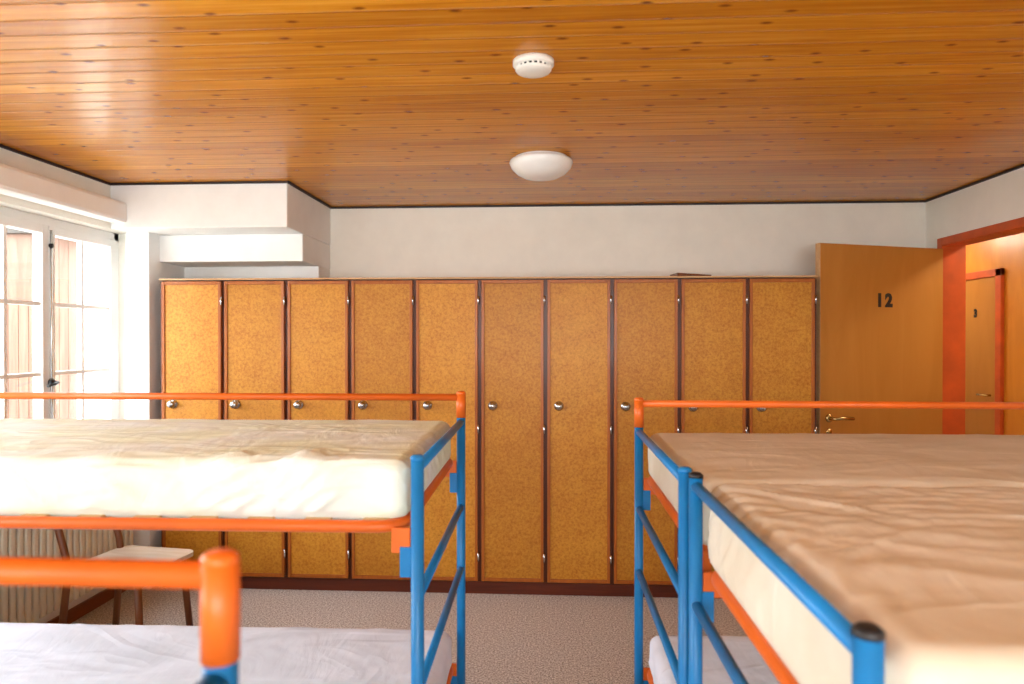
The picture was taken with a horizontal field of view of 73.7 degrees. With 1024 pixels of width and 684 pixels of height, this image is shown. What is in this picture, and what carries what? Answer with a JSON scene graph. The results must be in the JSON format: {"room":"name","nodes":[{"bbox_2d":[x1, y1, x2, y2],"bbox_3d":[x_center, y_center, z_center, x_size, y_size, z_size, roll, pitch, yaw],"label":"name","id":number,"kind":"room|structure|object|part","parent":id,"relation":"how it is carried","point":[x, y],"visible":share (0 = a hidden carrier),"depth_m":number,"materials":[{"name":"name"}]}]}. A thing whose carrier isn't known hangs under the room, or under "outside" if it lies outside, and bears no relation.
{"room":"dormitory","nodes":[
{"label":"dormitory","id":0,"kind":"room"},
{"bbox_2d":[0,148,125,622],"bbox_3d":[-2.593,0.296,1.634,0.300,2.390,6.170,0,0,3],"label":"wall","id":1,"kind":"structure","parent":0,"point":[93,382],"depth_m":4.14,"materials":[{"name":"white paint"}]},
{"bbox_2d":[0,144,110,184],"bbox_3d":[-2.458,-0.891,1.234,0.014,0.012,5.400,0,0,3],"label":"trim","id":2,"kind":"structure","parent":1,"relation":"attached to","point":[1,145],"depth_m":3.46,"materials":[{"name":"black wood"}]},
{"bbox_2d":[0,206,118,418],"bbox_3d":[-2.411,-0.015,3.550,0.130,1.270,1.180,0,0,3],"label":"window","id":3,"kind":"structure","parent":1,"relation":"in","point":[5,211],"depth_m":3.58,"materials":[{"name":"white paint"}]},
{"bbox_2d":[50,230,52,418],"bbox_3d":[-2.394,-0.020,3.549,0.011,1.120,0.011,0,0,26],"label":"rod","id":4,"kind":"object","parent":3,"relation":"attached to","point":[51,231],"visible":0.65,"depth_m":3.54,"materials":[{"name":"metal"}]},
{"bbox_3d":[-2.369,0.217,3.512,0.043,0.030,0.088,0,0,3],"label":"handle knob","id":5,"kind":"part","parent":3,"relation":"part of","materials":[{"name":"black plastic"}]},
{"bbox_2d":[0,225,108,418],"bbox_3d":[-2.432,-0.015,3.551,0.028,1.090,1.000,0,0,3],"label":"bars","id":6,"kind":"object","parent":3,"relation":"attached to","point":[4,301],"visible":0.79,"depth_m":3.49,"materials":[{"name":"white paint"}]},
{"bbox_3d":[-2.433,-0.015,3.551,0.055,1.180,1.086,0,0,3],"label":"sashes","id":7,"kind":"part","parent":3,"relation":"part of","materials":[{"name":"white wood"}]},
{"bbox_2d":[0,163,126,222],"bbox_3d":[-2.408,-0.728,1.352,0.100,0.120,5.440,0,0,3],"label":"lintel","id":8,"kind":"object","parent":1,"relation":"attached to","point":[14,182],"visible":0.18,"depth_m":3.39,"materials":[{"name":"white paint"}]},
{"bbox_2d":[0,528,132,622],"bbox_3d":[-2.285,1.120,3.479,0.110,0.720,1.000,0,0,3],"label":"radiator","id":9,"kind":"object","parent":1,"relation":"attached to","point":[18,604],"visible":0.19,"depth_m":3.25,"materials":[{"name":"metal"}]},
{"bbox_2d":[46,588,125,623],"bbox_3d":[-2.453,1.457,1.317,0.015,0.070,5.540,0,0,3],"label":"baseboard","id":10,"kind":"structure","parent":1,"relation":"attached to","point":[78,611],"depth_m":3.72,"materials":[{"name":"brown wood"}]},
{"bbox_2d":[126,232,184,588],"bbox_3d":[-2.216,0.280,4.387,0.145,2.390,0.630,0,0,3],"label":"wall pier","id":11,"kind":"object","parent":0,"point":[144,268],"depth_m":4.07,"materials":[{"name":"white paint"}]},
{"bbox_2d":[111,183,329,277],"bbox_3d":[-1.773,-0.662,4.287,1.040,0.504,0.770,0,0,3],"label":"bulkhead","id":12,"kind":"structure","parent":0,"point":[271,230],"depth_m":4.04,"materials":[{"name":"white paint"}]},
{"bbox_2d":[110,181,289,185],"bbox_3d":[-1.788,-0.906,3.894,1.054,0.012,0.014,0,0,3],"label":"trim","id":13,"kind":"structure","parent":12,"relation":"attached to","point":[217,182],"depth_m":3.89,"materials":[{"name":"black wood"}]},
{"bbox_2d":[288,182,331,208],"bbox_3d":[-1.248,-0.908,4.249,0.014,0.012,0.756,0,0,3],"label":"trim","id":14,"kind":"structure","parent":12,"relation":"attached to","point":[290,183],"depth_m":4.20,"materials":[{"name":"black wood"}]},
{"bbox_2d":[71,588,747,683],"bbox_3d":[0.674,1.542,3.126,6.657,0.120,10.100,0,0,3],"label":"floor","id":15,"kind":"structure","parent":0,"point":[510,638],"depth_m":3.61,"materials":[{"name":"carpet"}]},
{"bbox_2d":[0,547,240,683],"bbox_3d":[-1.278,0.845,0.257,2.018,1.307,0.888,0,0,3],"label":"bunk bed","id":16,"kind":"object","parent":15,"relation":"on","point":[216,574],"visible":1,"depth_m":0.61,"materials":[{"name":"orange enamelled metal"},{"name":"blue enamelled metal"},{"name":"white fabric"}]},
{"bbox_3d":[-1.254,0.212,0.677,1.980,0.025,0.025,0,0,3],"label":"guard rail","id":17,"kind":"part","parent":16,"relation":"part of","materials":[{"name":"orange metal"}]},
{"bbox_3d":[-0.266,0.196,0.622,0.034,0.013,0.034,0,0,3],"label":"post knob","id":18,"kind":"part","parent":16,"relation":"part of","materials":[{"name":"orange metal"}]},
{"bbox_3d":[-0.266,0.890,0.626,0.031,1.212,0.031,0,0,3],"label":"post","id":19,"kind":"part","parent":16,"relation":"part of","materials":[{"name":"blue metal"}]},
{"bbox_2d":[54,529,192,625],"bbox_3d":[-1.852,1.080,3.241,0.521,0.806,0.400,0,0,11],"label":"wooden chair","id":20,"kind":"object","parent":15,"relation":"on","point":[121,551],"visible":0.29,"depth_m":3.31,"materials":[{"name":"brown wood"}]},
{"bbox_3d":[-2.075,1.081,3.117,0.131,0.806,0.040,0,0,11],"label":"leg","id":21,"kind":"part","parent":20,"relation":"part of","materials":[{"name":"brown wood"}]},
{"bbox_3d":[-2.011,1.079,3.441,0.131,0.806,0.040,0,0,11],"label":"leg","id":22,"kind":"part","parent":20,"relation":"part of","materials":[{"name":"brown wood"}]},
{"bbox_3d":[-1.660,1.268,3.041,0.072,0.433,0.031,0,0,41],"label":"leg","id":23,"kind":"part","parent":20,"relation":"part of","materials":[{"name":"brown wood"}]},
{"bbox_3d":[-1.800,1.041,3.231,0.415,0.020,0.400,0,0,11],"label":"seat","id":24,"kind":"part","parent":20,"relation":"part of","materials":[{"name":"laminate"}]},
{"bbox_3d":[-1.598,1.266,3.355,0.072,0.433,0.031,0,0,-19],"label":"leg","id":25,"kind":"part","parent":20,"relation":"part of","materials":[{"name":"brown wood"}]},
{"bbox_2d":[0,391,465,683],"bbox_3d":[-1.189,0.832,2.046,2.018,1.312,0.900,0,0,2],"label":"bunk bed","id":26,"kind":"object","parent":15,"relation":"on","point":[339,476],"visible":0.98,"depth_m":1.85,"materials":[{"name":"white fabric"}]},
{"bbox_3d":[-1.189,0.341,2.031,1.929,0.170,0.855,0,0,2],"label":"mattress","id":27,"kind":"part","parent":26,"relation":"part of","materials":[{"name":"white fabric"}]},
{"bbox_3d":[-1.189,1.077,2.048,1.931,0.148,0.833,0,0,2],"label":"mattress","id":28,"kind":"part","parent":26,"relation":"part of","materials":[{"name":"white fabric"}]},
{"bbox_3d":[-1.171,0.197,2.474,1.980,0.025,0.025,0,0,2],"label":"guard rail","id":29,"kind":"part","parent":26,"relation":"part of","materials":[{"name":"orange metal"}]},
{"bbox_3d":[-0.218,0.880,1.575,0.031,1.222,0.031,0,0,2],"label":"post","id":30,"kind":"part","parent":26,"relation":"part of","materials":[{"name":"blue metal"}]},
{"bbox_3d":[-0.182,0.875,2.436,0.031,1.222,0.031,0,0,2],"label":"post","id":31,"kind":"part","parent":26,"relation":"part of","materials":[{"name":"blue metal"}]},
{"bbox_2d":[159,275,817,598],"bbox_3d":[-0.174,0.547,4.268,3.855,1.856,0.635,0,0,3],"label":"tall cabinet","id":32,"kind":"object","parent":15,"relation":"on","point":[551,371],"visible":0.8,"depth_m":3.98,"materials":[{"name":"brown wood"}]},
{"bbox_3d":[-1.917,0.518,4.096,0.329,1.726,0.012,0,0,3],"label":"door panel","id":33,"kind":"part","parent":32,"relation":"part of","materials":[{"name":"brown wood"}]},
{"bbox_3d":[-1.917,0.518,4.093,0.363,1.760,0.021,0,0,3],"label":"door frame","id":34,"kind":"part","parent":32,"relation":"part of","materials":[{"name":"brown wood"}]},
{"bbox_3d":[-1.533,0.518,4.074,0.329,1.726,0.012,0,0,3],"label":"door panel","id":35,"kind":"part","parent":32,"relation":"part of","materials":[{"name":"brown wood"}]},
{"bbox_3d":[-1.533,0.519,4.072,0.363,1.760,0.021,0,0,3],"label":"door frame","id":36,"kind":"part","parent":32,"relation":"part of","materials":[{"name":"brown wood"}]},
{"bbox_3d":[-1.149,0.519,4.053,0.329,1.726,0.012,0,0,3],"label":"door panel","id":37,"kind":"part","parent":32,"relation":"part of","materials":[{"name":"brown wood"}]},
{"bbox_3d":[-1.149,0.519,4.050,0.363,1.760,0.021,0,0,3],"label":"door frame","id":38,"kind":"part","parent":32,"relation":"part of","materials":[{"name":"brown wood"}]},
{"bbox_3d":[-0.765,0.519,4.029,0.363,1.760,0.021,0,0,3],"label":"door frame","id":39,"kind":"part","parent":32,"relation":"part of","materials":[{"name":"brown wood"}]},
{"bbox_3d":[-0.765,0.519,4.031,0.329,1.726,0.012,0,0,3],"label":"door panel","id":40,"kind":"part","parent":32,"relation":"part of","materials":[{"name":"brown wood"}]},
{"bbox_3d":[-0.381,0.519,4.010,0.329,1.726,0.012,0,0,3],"label":"door panel","id":41,"kind":"part","parent":32,"relation":"part of","materials":[{"name":"brown wood"}]},
{"bbox_3d":[-0.381,0.519,4.007,0.363,1.760,0.021,0,0,3],"label":"door frame","id":42,"kind":"part","parent":32,"relation":"part of","materials":[{"name":"brown wood"}]},
{"bbox_3d":[0.003,0.519,3.988,0.329,1.726,0.012,0,0,3],"label":"door panel","id":43,"kind":"part","parent":32,"relation":"part of","materials":[{"name":"brown wood"}]},
{"bbox_3d":[0.003,0.519,3.986,0.363,1.760,0.021,0,0,3],"label":"door frame","id":44,"kind":"part","parent":32,"relation":"part of","materials":[{"name":"brown wood"}]},
{"bbox_3d":[0.387,0.519,3.967,0.329,1.726,0.012,0,0,3],"label":"door panel","id":45,"kind":"part","parent":32,"relation":"part of","materials":[{"name":"brown wood"}]},
{"bbox_3d":[0.387,0.519,3.964,0.363,1.760,0.021,0,0,3],"label":"door frame","id":46,"kind":"part","parent":32,"relation":"part of","materials":[{"name":"brown wood"}]},
{"bbox_3d":[0.771,0.519,3.945,0.329,1.726,0.012,0,0,3],"label":"door panel","id":47,"kind":"part","parent":32,"relation":"part of","materials":[{"name":"brown wood"}]},
{"bbox_3d":[0.771,0.519,3.943,0.363,1.760,0.021,0,0,3],"label":"door frame","id":48,"kind":"part","parent":32,"relation":"part of","materials":[{"name":"brown wood"}]},
{"bbox_2d":[670,273,710,275],"bbox_3d":[1.058,-0.391,4.050,0.203,0.024,0.141,0,0,-5],"label":"wooden board","id":49,"kind":"object","parent":32,"relation":"on","point":[675,274],"visible":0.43,"depth_m":3.98,"materials":[{"name":"brown wood"}]},
{"bbox_3d":[1.156,0.519,3.924,0.329,1.726,0.012,0,0,3],"label":"door panel","id":50,"kind":"part","parent":32,"relation":"part of","materials":[{"name":"brown wood"}]},
{"bbox_3d":[1.155,0.519,3.921,0.363,1.760,0.021,0,0,3],"label":"door frame","id":51,"kind":"part","parent":32,"relation":"part of","materials":[{"name":"brown wood"}]},
{"bbox_3d":[1.540,0.519,3.900,0.363,1.760,0.021,0,0,3],"label":"door frame","id":52,"kind":"part","parent":32,"relation":"part of","materials":[{"name":"brown wood"}]},
{"bbox_3d":[1.540,0.519,3.902,0.329,1.726,0.012,0,0,3],"label":"door panel","id":53,"kind":"part","parent":32,"relation":"part of","materials":[{"name":"brown wood"}]},
{"bbox_2d":[634,397,1023,683],"bbox_3d":[1.412,0.843,1.940,2.018,1.292,0.860,0,0,3],"label":"bunk bed","id":54,"kind":"object","parent":15,"relation":"on","point":[845,460],"visible":0.56,"depth_m":1.97,"materials":[{"name":"beige fabric"}]},
{"bbox_3d":[0.447,0.890,2.406,0.031,1.192,0.031,0,0,3],"label":"post","id":55,"kind":"part","parent":54,"relation":"part of","materials":[{"name":"blue metal"}]},
{"bbox_3d":[0.447,0.201,2.402,0.034,0.013,0.034,0,0,3],"label":"post knob","id":56,"kind":"part","parent":54,"relation":"part of","materials":[{"name":"orange metal"}]},
{"bbox_3d":[0.401,0.895,1.585,0.031,1.192,0.031,0,0,3],"label":"post","id":57,"kind":"part","parent":54,"relation":"part of","materials":[{"name":"blue metal"}]},
{"bbox_3d":[1.412,1.079,1.941,1.932,0.146,0.793,0,0,3],"label":"mattress","id":58,"kind":"part","parent":54,"relation":"part of","materials":[{"name":"white fabric"}]},
{"bbox_3d":[1.435,0.217,2.347,1.980,0.025,0.025,0,0,3],"label":"guard rail","id":59,"kind":"part","parent":54,"relation":"part of","materials":[{"name":"orange metal"}]},
{"bbox_3d":[1.411,0.397,1.936,1.928,0.170,0.851,0,0,3],"label":"mattress","id":60,"kind":"part","parent":54,"relation":"part of","materials":[{"name":"white fabric"}]},
{"bbox_2d":[688,472,1023,683],"bbox_3d":[1.384,0.895,1.089,2.018,1.198,0.863,0,0,3],"label":"bunk bed","id":61,"kind":"object","parent":15,"relation":"on","point":[828,584],"visible":1,"depth_m":1.04,"materials":[{"name":"beige fabric"}]},
{"bbox_3d":[0.414,0.897,1.542,0.031,1.188,0.031,0,0,3],"label":"post","id":62,"kind":"part","parent":61,"relation":"part of","materials":[{"name":"blue metal"}]},
{"bbox_3d":[0.376,0.902,0.723,0.031,1.188,0.031,0,0,3],"label":"post","id":63,"kind":"part","parent":61,"relation":"part of","materials":[{"name":"blue metal"}]},
{"bbox_2d":[0,0,1023,206],"bbox_3d":[-0.122,-0.958,1.414,5.257,0.120,6.620,0,0,3],"label":"ceiling","id":64,"kind":"structure","parent":0,"point":[349,103],"depth_m":2.46,"materials":[{"name":"brown wood"}]},
{"bbox_2d":[513,53,553,77],"bbox_3d":[0.069,-0.883,2.195,0.132,0.040,0.132,0,0,3],"label":"smoke detector","id":65,"kind":"object","parent":64,"relation":"attached to","point":[527,65],"visible":1,"depth_m":2.16,"materials":[{"name":"white plastic"}]},
{"bbox_2d":[509,151,572,180],"bbox_3d":[0.144,-0.855,3.372,0.314,0.108,0.314,0,0,3],"label":"ceiling lamp","id":66,"kind":"object","parent":64,"relation":"attached to","point":[532,165],"depth_m":3.27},
{"bbox_2d":[330,203,924,277],"bbox_3d":[0.118,0.278,4.647,5.377,2.390,0.150,0,0,3],"label":"wall","id":67,"kind":"structure","parent":0,"point":[744,239],"depth_m":4.54,"materials":[{"name":"white paint"}]},
{"bbox_2d":[332,200,925,208],"bbox_3d":[0.723,-0.910,4.525,3.917,0.012,0.014,0,0,3],"label":"trim","id":68,"kind":"structure","parent":67,"relation":"attached to","point":[903,201],"depth_m":4.52,"materials":[{"name":"black wood"}]},
{"bbox_2d":[925,167,1023,248],"bbox_3d":[2.566,0.297,1.346,0.120,2.390,6.170,0,0,3],"label":"wall","id":69,"kind":"structure","parent":0,"point":[999,199],"depth_m":3.90,"materials":[{"name":"white paint"}]},
{"bbox_2d":[820,243,942,433],"bbox_3d":[2.213,0.445,4.098,0.914,2.038,0.040,0,0,-17],"label":"door","id":70,"kind":"structure","parent":69,"relation":"in","point":[869,352],"depth_m":4.07,"materials":[{"name":"brown wood"}]},
{"bbox_2d":[815,243,820,433],"bbox_3d":[1.775,0.446,3.965,0.003,2.038,0.038,0,0,-16],"label":"door edge lipping","id":71,"kind":"structure","parent":70,"relation":"attached to","point":[818,245],"depth_m":3.96,"materials":[{"name":"brown wood"}]},
{"bbox_2d":[825,414,832,421],"bbox_3d":[1.841,0.442,3.959,0.048,0.048,0.010,0,0,-17],"label":"rose","id":72,"kind":"object","parent":70,"relation":"attached to","point":[827,415],"visible":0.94,"depth_m":3.95,"materials":[{"name":"gold metal"}]},
{"bbox_2d":[829,417,854,420],"bbox_3d":[1.906,0.442,3.951,0.141,0.024,0.062,0,0,-17],"label":"lever","id":73,"kind":"object","parent":70,"relation":"attached to","point":[830,418],"visible":1,"depth_m":3.92,"materials":[{"name":"gold metal"}]},
{"bbox_2d":[878,293,892,306],"bbox_3d":[2.230,-0.250,4.076,0.108,0.085,0.002,0,0,-17],"label":"number","id":74,"kind":"object","parent":70,"relation":"attached to","point":[889,295],"visible":1,"depth_m":4.08,"materials":[{"name":"black plastic"}]},
{"bbox_2d":[924,164,1023,201],"bbox_3d":[2.499,-0.892,1.335,0.014,0.012,6.156,0,0,3],"label":"trim","id":75,"kind":"structure","parent":69,"relation":"attached to","point":[1022,165],"depth_m":3.87,"materials":[{"name":"wood"}]},
{"bbox_2d":[937,217,1023,434],"bbox_3d":[2.701,0.418,3.758,0.144,2.120,1.030,0,0,3],"label":"door frame","id":76,"kind":"structure","parent":69,"relation":"attached to","point":[953,246],"depth_m":4.21,"materials":[{"name":"orange wood"}]},
{"bbox_2d":[966,233,1023,434],"bbox_3d":[3.937,0.224,4.489,0.120,2.500,7.000,0,0,3],"label":"wall","id":77,"kind":"structure","parent":0,"point":[1007,252],"depth_m":5.38,"materials":[{"name":"paint"}]},
{"bbox_2d":[966,268,1003,434],"bbox_3d":[3.941,0.436,5.917,0.029,2.060,0.930,0,0,3],"label":"door frame","id":78,"kind":"structure","parent":77,"relation":"in","point":[998,273],"depth_m":5.47,"materials":[{"name":"orange wood"}]},
{"bbox_2d":[965,277,994,434],"bbox_3d":[3.947,0.463,5.917,0.017,1.985,0.780,0,0,3],"label":"door leaf","id":79,"kind":"structure","parent":78,"relation":"attached to","point":[980,293],"depth_m":5.74,"materials":[{"name":"brown wood"}]},
{"bbox_2d":[976,393,990,396],"bbox_3d":[3.896,0.438,5.639,0.049,0.018,0.112,0,0,-1],"label":"lever","id":80,"kind":"object","parent":79,"relation":"attached to","point":[977,394],"visible":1,"depth_m":5.59,"materials":[{"name":"gold metal"}]},
{"label":"outside","id":81,"kind":"structure","parent":0,"visible":0},
{"bbox_3d":[-21.108,1.624,6.197,37.160,0.080,70.000,0,0,3],"label":"ground","id":82,"kind":"structure","parent":81,"visible":0},
{"bbox_2d":[7,304,32,418],"bbox_3d":[-5.635,0.580,6.974,0.030,2.000,2.090,0,0,3],"label":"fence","id":83,"kind":"object","parent":82,"relation":"on","point":[19,317],"visible":0.26,"depth_m":7.73,"materials":[{"name":"white"}]},
{"bbox_2d":[7,228,76,418],"bbox_3d":[-7.085,-0.279,8.532,3.500,3.700,0.950,0,0,3],"label":"wooden shed","id":84,"kind":"object","parent":82,"relation":"on","point":[19,243],"visible":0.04,"depth_m":8.37,"materials":[{"name":"wood"}]}
]}

